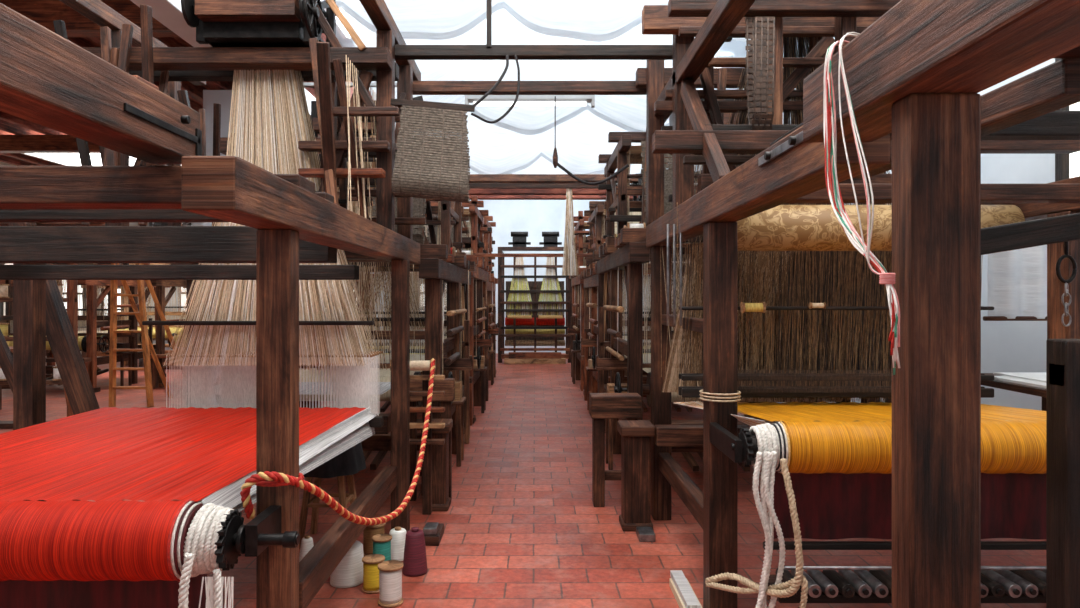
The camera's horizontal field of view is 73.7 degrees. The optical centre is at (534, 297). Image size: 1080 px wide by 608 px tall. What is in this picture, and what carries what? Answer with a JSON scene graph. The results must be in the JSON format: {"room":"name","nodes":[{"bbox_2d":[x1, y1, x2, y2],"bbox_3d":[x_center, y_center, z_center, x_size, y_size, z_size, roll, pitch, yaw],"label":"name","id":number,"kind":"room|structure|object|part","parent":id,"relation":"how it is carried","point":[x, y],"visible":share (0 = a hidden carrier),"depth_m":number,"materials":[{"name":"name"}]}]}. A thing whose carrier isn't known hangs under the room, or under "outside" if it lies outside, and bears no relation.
{"room":"factory floor","nodes":[
{"label":"factory floor","id":0,"kind":"room"},
{"bbox_2d":[0,161,138,365],"bbox_3d":[-10.575,-1.000,8.750,0.150,5.000,21.500,0,0,0],"label":"wall","id":1,"kind":"structure","parent":0,"point":[1,163],"depth_m":16.78,"materials":[{"name":"beige paint"}]},
{"bbox_2d":[0,302,3,319],"bbox_3d":[-10.454,-0.400,13.350,0.049,1.860,1.560,0,0,0],"label":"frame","id":2,"kind":"object","parent":1,"relation":"attached to","point":[1,303],"visible":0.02,"depth_m":14.08,"materials":[{"name":"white wood"}]},
{"bbox_2d":[63,288,85,320],"bbox_3d":[-10.454,-0.400,15.950,0.049,1.860,1.560,0,0,0],"label":"frame","id":3,"kind":"object","parent":1,"relation":"attached to","point":[83,289],"visible":0.07,"depth_m":16.67,"materials":[{"name":"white wood"}]},
{"bbox_2d":[63,280,81,315],"bbox_3d":[-10.490,-0.400,15.950,0.020,1.800,1.500,0,0,0],"label":"pane","id":4,"kind":"object","parent":3,"relation":"in","point":[80,300],"visible":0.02,"depth_m":16.53,"materials":[{"name":"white glass"}]},
{"bbox_2d":[0,37,320,165],"bbox_3d":[-6.600,-2.708,9.000,7.320,0.175,21.000,0,0,0],"label":"roof","id":5,"kind":"structure","parent":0,"point":[9,124],"depth_m":10.77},
{"bbox_2d":[21,153,135,165],"bbox_3d":[-6.750,-2.575,13.700,4.560,0.070,3.850,0,0,0],"label":"skylight","id":6,"kind":"object","parent":5,"relation":"attached to","point":[66,159],"visible":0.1,"depth_m":13.33,"materials":[{"name":"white glass"}]},
{"bbox_2d":[130,0,319,136],"bbox_3d":[-2.860,-2.340,9.250,0.280,0.280,20.500,0,0,0],"label":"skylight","id":7,"kind":"object","parent":5,"relation":"attached to","point":[169,13],"visible":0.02,"depth_m":5.69,"materials":[{"name":"white glass"}]},
{"bbox_2d":[0,0,371,187],"bbox_3d":[-6.625,-2.480,11.250,7.750,0.260,9.900,0,0,0],"label":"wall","id":8,"kind":"structure","parent":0,"point":[43,12],"depth_m":6.30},
{"bbox_2d":[203,90,247,341],"bbox_3d":[-3.875,-0.550,9.200,0.550,4.100,0.400,0,0,0],"label":"wall pier","id":9,"kind":"object","parent":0,"point":[223,97],"visible":0.21,"depth_m":9.00,"materials":[{"name":"white paint"}]},
{"bbox_2d":[336,0,376,32],"label":"drape","id":10,"kind":"object","parent":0,"point":[354,8],"depth_m":6.60,"materials":[{"name":"white fabric"}]},
{"bbox_2d":[344,11,375,46],"label":"drape","id":11,"kind":"object","parent":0,"point":[368,37],"depth_m":7.36,"materials":[{"name":"white fabric"}]},
{"bbox_2d":[147,171,648,352],"bbox_3d":[-3.525,-1.000,19.575,14.250,5.000,0.150,0,0,0],"label":"wall","id":12,"kind":"structure","parent":0,"point":[534,217],"depth_m":19.50,"materials":[{"name":"white paint"}]},
{"bbox_2d":[178,287,185,317],"bbox_3d":[-8.600,-0.450,19.454,2.060,1.960,0.049,0,0,0],"label":"frame","id":13,"kind":"object","parent":12,"relation":"attached to","point":[180,287],"visible":0.04,"depth_m":19.43,"materials":[{"name":"red wood"}]},
{"bbox_2d":[181,287,185,311],"bbox_3d":[-8.600,-0.450,19.490,2.000,1.900,0.020,0,0,0],"label":"pane","id":14,"kind":"object","parent":13,"relation":"in","point":[183,301],"visible":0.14,"depth_m":19.48,"materials":[{"name":"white glass"}]},
{"bbox_2d":[82,30,748,168],"bbox_3d":[-3.525,-3.225,8.750,14.250,0.850,21.500,0,0,0],"label":"ceiling","id":15,"kind":"structure","parent":0,"point":[737,49],"depth_m":9.98,"materials":[{"name":"white paint"}]},
{"bbox_2d":[321,0,351,38],"bbox_3d":[0.150,-3.455,7.350,5.360,0.070,4.350,0,0,0],"label":"skylight","id":16,"kind":"object","parent":15,"relation":"attached to","point":[339,27],"visible":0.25,"depth_m":9.21,"materials":[{"name":"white glass"}]},
{"bbox_3d":[0.150,-3.480,7.350,5.300,0.020,4.300,0,0,0],"label":"pane","id":17,"kind":"part","parent":16,"relation":"part of","materials":[{"name":"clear glass"}]},
{"bbox_2d":[714,54,732,67],"bbox_3d":[0.150,-3.455,12.400,5.360,0.070,4.250,0,0,0],"label":"skylight","id":18,"kind":"object","parent":15,"relation":"attached to","point":[719,55],"visible":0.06,"depth_m":10.28,"materials":[{"name":"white glass"}]},
{"bbox_2d":[384,0,486,39],"label":"drape","id":19,"kind":"object","parent":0,"point":[414,19],"depth_m":6.42,"materials":[{"name":"white fabric"}]},
{"bbox_2d":[404,18,486,44],"label":"drape","id":20,"kind":"object","parent":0,"point":[477,35],"depth_m":7.57,"materials":[{"name":"white fabric"}]},
{"bbox_2d":[0,353,1045,607],"bbox_3d":[-3.525,1.550,8.750,13.950,0.100,21.500,0,0,0],"label":"floor","id":21,"kind":"structure","parent":0,"point":[523,528],"depth_m":4.75,"materials":[{"name":"brick"}]},
{"bbox_2d":[0,341,12,409],"bbox_3d":[-7.900,0.996,9.900,1.600,1.008,0.700,0,0,0],"label":"work table","id":22,"kind":"object","parent":21,"relation":"on","point":[8,342],"visible":0.13,"depth_m":9.78,"materials":[{"name":"red wood"}]},
{"bbox_2d":[0,263,77,428],"bbox_3d":[-6.350,0.550,8.350,2.300,1.900,0.200,0,0,0],"label":"yarn creel","id":23,"kind":"object","parent":21,"relation":"on","point":[72,285],"visible":0.2,"depth_m":8.30,"materials":[{"name":"red wood"}]},
{"bbox_2d":[0,222,124,500],"bbox_3d":[-3.906,0.325,5.325,1.789,2.387,0.650,0,0,0],"label":"loom","id":24,"kind":"object","parent":21,"relation":"on","point":[80,397],"visible":0.2,"depth_m":5.24,"materials":[{"name":"brown wood"}]},
{"bbox_2d":[0,222,169,392],"bbox_3d":[-8.070,-0.151,12.490,2.460,3.304,2.620,0,0,0],"label":"jacquard loom","id":25,"kind":"object","parent":21,"relation":"on","point":[90,341],"visible":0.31,"depth_m":12.21,"materials":[{"name":"red wood"}]},
{"bbox_2d":[81,222,190,368],"bbox_3d":[-8.070,-0.151,15.890,2.460,3.304,2.620,0,0,0],"label":"jacquard loom","id":26,"kind":"object","parent":21,"relation":"on","point":[126,300],"visible":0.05,"depth_m":15.80,"materials":[{"name":"brown wood"}]},
{"bbox_3d":[-8.070,0.058,15.890,2.460,2.885,2.620,0,0,0],"label":"frame","id":27,"kind":"part","parent":26,"relation":"part of","materials":[{"name":"brown wood"}]},
{"bbox_2d":[109,263,181,406],"bbox_3d":[-5.572,0.475,10.318,1.059,2.077,0.922,0,0,0],"label":"step ladder","id":28,"kind":"object","parent":21,"relation":"on","point":[141,315],"visible":0.74,"depth_m":10.16,"materials":[{"name":"orange wood"}]},
{"bbox_2d":[0,0,425,607],"bbox_3d":[-1.956,-0.262,3.002,2.582,3.524,5.122,0,0,0],"label":"jacquard loom","id":29,"kind":"object","parent":21,"relation":"on","point":[240,416],"visible":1,"depth_m":3.28,"materials":[{"name":"brown wood"}]},
{"bbox_2d":[240,358,434,525],"bbox_3d":[-0.744,0.726,3.544,0.207,0.673,2.252,0,0,9],"label":"rope","id":30,"kind":"object","parent":29,"relation":"attached to","point":[280,479],"visible":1,"depth_m":2.75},
{"bbox_2d":[395,0,672,59],"bbox_3d":[-0.015,-1.700,4.495,1.890,0.400,0.090,0,0,0],"label":"bar","id":31,"kind":"object","parent":29,"relation":"attached to","point":[489,51],"visible":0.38,"depth_m":4.46,"materials":[{"name":"brown wood"}]},
{"bbox_2d":[391,55,519,202],"bbox_3d":[-0.458,-1.027,4.269,0.780,0.940,0.229,0,0,-13],"label":"cloth","id":32,"kind":"object","parent":31,"relation":"hanging from","point":[426,167],"visible":1,"depth_m":4.22,"materials":[{"name":"grey fabric"}]},
{"bbox_2d":[150,223,325,388],"bbox_3d":[-5.270,-0.151,13.190,2.460,3.304,2.620,0,0,0],"label":"jacquard loom","id":33,"kind":"object","parent":21,"relation":"on","point":[160,285],"visible":0.02,"depth_m":12.08,"materials":[{"name":"brown wood"}]},
{"bbox_2d":[299,534,313,561],"bbox_3d":[-1.250,1.401,3.950,0.100,0.199,0.100,0,0,0],"label":"cone","id":34,"kind":"object","parent":21,"relation":"on","point":[307,544],"visible":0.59,"depth_m":3.92,"materials":[{"name":"white fabric"}]},
{"bbox_2d":[171,95,474,489],"bbox_3d":[-1.715,-0.226,6.840,2.270,3.454,2.820,0,0,0],"label":"jacquard loom","id":35,"kind":"object","parent":21,"relation":"on","point":[442,260],"visible":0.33,"depth_m":6.48,"materials":[{"name":"brown wood"}]},
{"bbox_2d":[299,433,365,548],"bbox_3d":[-1.270,1.179,4.450,0.421,0.648,0.421,0,0,10],"label":"wooden stool","id":36,"kind":"object","parent":21,"relation":"on","point":[351,461],"visible":0.46,"depth_m":4.33,"materials":[{"name":"brown wood"}]},
{"bbox_2d":[330,540,363,587],"bbox_3d":[-0.990,1.390,3.800,0.180,0.219,0.180,0,0,0],"label":"cone","id":37,"kind":"object","parent":21,"relation":"on","point":[348,573],"visible":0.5,"depth_m":3.73,"materials":[{"name":"white fabric"}]},
{"bbox_2d":[362,554,384,593],"bbox_3d":[-0.830,1.417,3.700,0.116,0.165,0.115,0,0,0],"label":"thread spool","id":38,"kind":"object","parent":21,"relation":"on","point":[370,562],"visible":0.88,"depth_m":3.66,"materials":[{"name":"yellow fabric"}]},
{"bbox_2d":[363,522,385,555],"bbox_3d":[-0.940,1.405,4.200,0.136,0.190,0.135,0,0,0],"label":"thread spool","id":39,"kind":"object","parent":21,"relation":"on","point":[369,531],"visible":0.37,"depth_m":4.15,"materials":[{"name":"brown wood"}]},
{"bbox_2d":[372,534,391,560],"bbox_3d":[-0.840,1.405,3.950,0.110,0.190,0.109,0,0,0],"label":"thread spool","id":40,"kind":"object","parent":21,"relation":"on","point":[381,542],"visible":0.54,"depth_m":3.92,"materials":[{"name":"teal fabric"}]},
{"bbox_2d":[378,560,402,607],"bbox_3d":[-0.710,1.405,3.540,0.124,0.190,0.123,0,0,0],"label":"thread spool","id":41,"kind":"object","parent":21,"relation":"on","point":[390,571],"visible":1,"depth_m":3.50,"materials":[{"name":"white fabric"}]},
{"bbox_2d":[301,195,491,425],"bbox_3d":[-1.715,-0.151,9.890,2.270,3.304,2.920,0,0,0],"label":"jacquard loom","id":42,"kind":"object","parent":21,"relation":"on","point":[479,342],"visible":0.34,"depth_m":9.60,"materials":[{"name":"red wood"}]},
{"bbox_2d":[475,254,592,256],"bbox_3d":[0.000,-0.500,8.435,1.400,0.040,0.030,0,0,0],"label":"rod","id":43,"kind":"object","parent":42,"relation":"attached to","point":[476,255],"visible":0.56,"depth_m":8.42,"materials":[{"name":"red wood"}]},
{"bbox_2d":[389,526,406,560],"bbox_3d":[-0.790,1.411,4.150,0.128,0.178,0.128,0,0,0],"label":"cone","id":44,"kind":"object","parent":21,"relation":"on","point":[398,534],"visible":0.66,"depth_m":4.10,"materials":[{"name":"white fabric"}]},
{"bbox_2d":[402,527,427,576],"bbox_3d":[-0.655,1.377,3.930,0.136,0.246,0.136,0,0,0],"label":"cone","id":45,"kind":"object","parent":21,"relation":"on","point":[415,559],"visible":1,"depth_m":3.88,"materials":[{"name":"red fabric"}]},
{"bbox_2d":[390,360,444,514],"bbox_3d":[-0.810,0.959,4.948,0.380,1.083,0.184,0,0,0],"label":"wooden arm rack","id":46,"kind":"object","parent":21,"relation":"on","point":[415,365],"visible":0.44,"depth_m":4.93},
{"bbox_2d":[410,378,454,500],"bbox_3d":[-0.790,1.050,5.340,0.380,0.900,0.120,0,0,0],"label":"bench","id":47,"kind":"object","parent":21,"relation":"on","point":[447,385],"visible":0.45,"depth_m":5.31,"materials":[{"name":"brown wood"}]},
{"bbox_2d":[368,216,498,384],"bbox_3d":[-1.745,-0.226,12.990,2.210,3.454,2.920,0,0,0],"label":"jacquard loom","id":48,"kind":"object","parent":21,"relation":"on","point":[487,237],"visible":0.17,"depth_m":13.04,"materials":[{"name":"red wood"}]},
{"bbox_2d":[423,522,443,545],"bbox_3d":[-0.640,1.450,4.475,0.120,0.100,0.250,0,0,0],"label":"wood block","id":49,"kind":"object","parent":21,"relation":"on","point":[433,531],"visible":0.84,"depth_m":4.37,"materials":[{"name":"brown wood"}]},
{"bbox_2d":[421,419,452,510],"bbox_3d":[-0.700,1.190,5.150,0.200,0.620,0.220,0,0,0],"label":"wooden pedestal","id":50,"kind":"object","parent":21,"relation":"on","point":[441,501],"depth_m":5.06,"materials":[{"name":"brown wood"}]},
{"bbox_2d":[410,235,497,328],"bbox_3d":[-1.820,-0.151,15.532,2.060,3.304,1.904,0,0,0],"label":"jacquard loom","id":51,"kind":"object","parent":21,"relation":"on","point":[493,242],"visible":0.04,"depth_m":15.29,"materials":[{"name":"brown wood"}]},
{"bbox_2d":[498,232,571,363],"bbox_3d":[0.000,-0.020,17.150,1.720,3.040,1.700,0,0,0],"label":"drawloom","id":52,"kind":"object","parent":21,"relation":"on","point":[534,310],"visible":0.82,"depth_m":16.67,"materials":[{"name":"brown wood"}]},
{"bbox_2d":[589,393,641,506],"bbox_3d":[0.580,1.100,5.220,0.360,0.800,0.200,0,0,0],"label":"bench","id":53,"kind":"object","parent":21,"relation":"on","point":[602,406],"visible":0.73,"depth_m":5.15,"materials":[{"name":"brown wood"}]},
{"bbox_2d":[586,237,650,327],"bbox_3d":[1.795,-0.151,15.490,2.010,3.304,1.820,0,0,0],"label":"jacquard loom","id":54,"kind":"object","parent":21,"relation":"on","point":[586,237],"visible":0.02,"depth_m":15.49,"materials":[{"name":"brown wood"}]},
{"bbox_2d":[567,200,685,390],"bbox_3d":[1.690,-0.226,13.040,2.220,3.454,2.920,0,0,0],"label":"jacquard loom","id":55,"kind":"object","parent":21,"relation":"on","point":[576,331],"visible":0.26,"depth_m":12.67,"materials":[{"name":"red wood"}]},
{"bbox_2d":[617,420,654,530],"bbox_3d":[0.660,1.160,4.720,0.220,0.680,0.230,0,0,0],"label":"wooden pedestal","id":56,"kind":"object","parent":21,"relation":"on","point":[635,434],"visible":0.93,"depth_m":4.63,"materials":[{"name":"brown wood"}]},
{"bbox_2d":[636,527,654,541],"bbox_3d":[0.690,1.475,4.495,0.100,0.050,0.150,0,0,0],"label":"weight","id":57,"kind":"object","parent":21,"relation":"on","point":[644,534],"visible":1,"depth_m":4.43,"materials":[{"name":"metal"}]},
{"bbox_2d":[581,171,762,419],"bbox_3d":[1.710,-0.151,9.940,2.180,3.304,2.920,0,0,0],"label":"jacquard loom","id":58,"kind":"object","parent":21,"relation":"on","point":[596,212],"visible":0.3,"depth_m":9.78,"materials":[{"name":"brown wood"}]},
{"bbox_2d":[593,99,884,470],"bbox_3d":[1.680,-0.251,6.840,2.240,3.504,2.920,0,0,0],"label":"jacquard loom","id":59,"kind":"object","parent":21,"relation":"on","point":[626,250],"visible":0.33,"depth_m":6.41,"materials":[{"name":"brown wood"}]},
{"bbox_2d":[636,0,1079,607],"bbox_3d":[1.675,-0.357,2.875,2.150,3.714,4.850,0,0,0],"label":"jacquard loom","id":60,"kind":"object","parent":21,"relation":"on","point":[946,471],"visible":0.99,"depth_m":2.85,"materials":[{"name":"brown wood"}]},
{"bbox_2d":[413,81,645,94],"bbox_3d":[-0.010,-1.530,5.245,1.780,0.080,0.090,0,0,0],"label":"bar","id":61,"kind":"object","parent":60,"relation":"attached to","point":[419,87],"visible":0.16,"depth_m":5.20,"materials":[{"name":"brown wood"}]},
{"bbox_2d":[553,96,628,184],"bbox_3d":[0.413,-1.161,5.320,0.566,0.657,0.040,0,0,0],"label":"cable","id":62,"kind":"object","parent":61,"relation":"hanging from","point":[555,155],"visible":1,"depth_m":5.31,"materials":[{"name":"black metal"}]},
{"bbox_2d":[823,32,899,374],"bbox_3d":[0.703,-0.219,1.522,0.116,0.734,0.306,0,0,0],"label":"bundle","id":63,"kind":"object","parent":60,"relation":"hanging from","point":[829,107],"visible":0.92,"depth_m":1.53,"materials":[{"name":"white fabric"}]},
{"bbox_2d":[983,245,1046,320],"bbox_3d":[3.030,-0.140,4.200,0.820,0.547,0.040,0,0,0],"label":"hanging cloth","id":64,"kind":"object","parent":60,"relation":"hanging from","point":[1017,279],"visible":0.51,"depth_m":4.20,"materials":[{"name":"white fabric"}]},
{"bbox_2d":[981,372,1045,410],"bbox_3d":[2.980,0.978,4.100,0.640,1.045,1.000,0,0,0],"label":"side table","id":65,"kind":"object","parent":21,"relation":"on","point":[1032,383],"visible":0.07,"depth_m":4.10,"materials":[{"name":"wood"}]},
{"bbox_2d":[413,110,640,173],"bbox_3d":[0.050,-2.549,10.610,3.900,1.133,2.620,0,0,0],"label":"drape","id":66,"kind":"object","parent":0,"point":[493,149],"visible":0.34,"depth_m":11.07,"materials":[{"name":"white fabric"}]},
{"bbox_2d":[413,95,645,134],"label":"drape","id":67,"kind":"object","parent":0,"point":[626,112],"depth_m":8.89,"materials":[{"name":"white fabric"}]},
{"bbox_2d":[465,95,594,107],"bbox_3d":[-0.050,-1.960,7.010,1.260,0.200,0.140,0,0,0],"label":"lamp","id":68,"kind":"object","parent":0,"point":[490,100],"visible":0.55,"depth_m":6.99,"materials":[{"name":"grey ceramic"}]},
{"bbox_2d":[415,60,645,80],"label":"drape","id":69,"kind":"object","parent":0,"point":[431,70],"depth_m":8.02,"materials":[{"name":"white fabric"}]},
{"bbox_2d":[511,156,566,173],"label":"drape","id":70,"kind":"object","parent":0,"point":[541,165],"depth_m":13.54,"materials":[{"name":"white fabric"}]},
{"bbox_2d":[468,183,615,275],"bbox_3d":[0.000,-0.760,8.000,1.800,1.020,0.066,0,0,0],"label":"hanging skein","id":71,"kind":"object","parent":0,"point":[569,268],"visible":0.96,"depth_m":7.99,"materials":[{"name":"beige fabric"}]},
{"bbox_2d":[492,0,668,41],"label":"drape","id":72,"kind":"object","parent":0,"point":[596,20],"depth_m":6.45,"materials":[{"name":"white fabric"}]},
{"bbox_2d":[492,9,672,44],"label":"drape","id":73,"kind":"object","parent":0,"point":[506,30],"depth_m":7.46,"materials":[{"name":"white fabric"}]},
{"bbox_2d":[630,164,641,173],"label":"drape","id":74,"kind":"object","parent":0,"point":[634,168],"depth_m":13.50,"materials":[{"name":"white fabric"}]},
{"bbox_2d":[666,38,1054,410],"bbox_3d":[3.525,-1.000,8.750,0.150,5.000,21.500,0,0,0],"label":"wall","id":75,"kind":"structure","parent":0,"point":[1006,346],"depth_m":5.20,"materials":[{"name":"white paint"}]},
{"bbox_2d":[303,82,396,86],"bbox_3d":[0.375,-2.075,7.010,6.150,0.030,0.060,0,0,0],"label":"rail","id":76,"kind":"object","parent":75,"relation":"attached to","point":[307,84],"visible":0.07,"depth_m":6.98,"materials":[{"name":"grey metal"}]},
{"bbox_2d":[469,189,605,194],"bbox_3d":[0.375,-1.730,11.690,6.150,0.100,0.180,0,0,0],"label":"tie beam","id":77,"kind":"structure","parent":75,"relation":"attached to","point":[471,191],"depth_m":11.60,"materials":[{"name":"red wood"}]},
{"bbox_2d":[469,195,637,199],"bbox_3d":[0.375,-1.790,12.690,6.150,0.100,0.180,0,0,0],"label":"tie beam","id":78,"kind":"structure","parent":75,"relation":"attached to","point":[480,197],"depth_m":12.60,"materials":[{"name":"red wood"}]},
{"bbox_2d":[468,174,697,182],"bbox_3d":[0.375,-1.670,10.090,6.150,0.100,0.180,0,0,0],"label":"tie beam","id":79,"kind":"structure","parent":75,"relation":"attached to","point":[474,178],"depth_m":10.00,"materials":[{"name":"brown wood"}]},
{"bbox_2d":[1055,58,1068,180],"bbox_3d":[3.405,-1.200,4.200,0.049,1.060,0.960,0,0,0],"label":"frame","id":80,"kind":"object","parent":75,"relation":"attached to","point":[1061,160],"visible":0.03,"depth_m":4.62,"materials":[{"name":"brown wood"}]},
{"bbox_2d":[1069,102,1079,177],"bbox_3d":[3.440,-1.200,4.200,0.020,1.000,0.900,0,0,0],"label":"pane","id":81,"kind":"object","parent":80,"relation":"in","point":[1074,158],"visible":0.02,"depth_m":4.58,"materials":[{"name":"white glass"}]},
{"bbox_3d":[-10.454,-0.400,18.150,0.049,1.860,1.560,0,0,0],"label":"frame","id":82,"kind":"object","parent":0,"visible":0},
{"bbox_2d":[104,289,120,315],"bbox_3d":[-10.490,-0.400,18.150,0.020,1.800,1.500,0,0,0],"label":"pane","id":83,"kind":"object","parent":82,"relation":"in","point":[118,290],"visible":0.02,"depth_m":18.11,"materials":[{"name":"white glass"}]}
]}

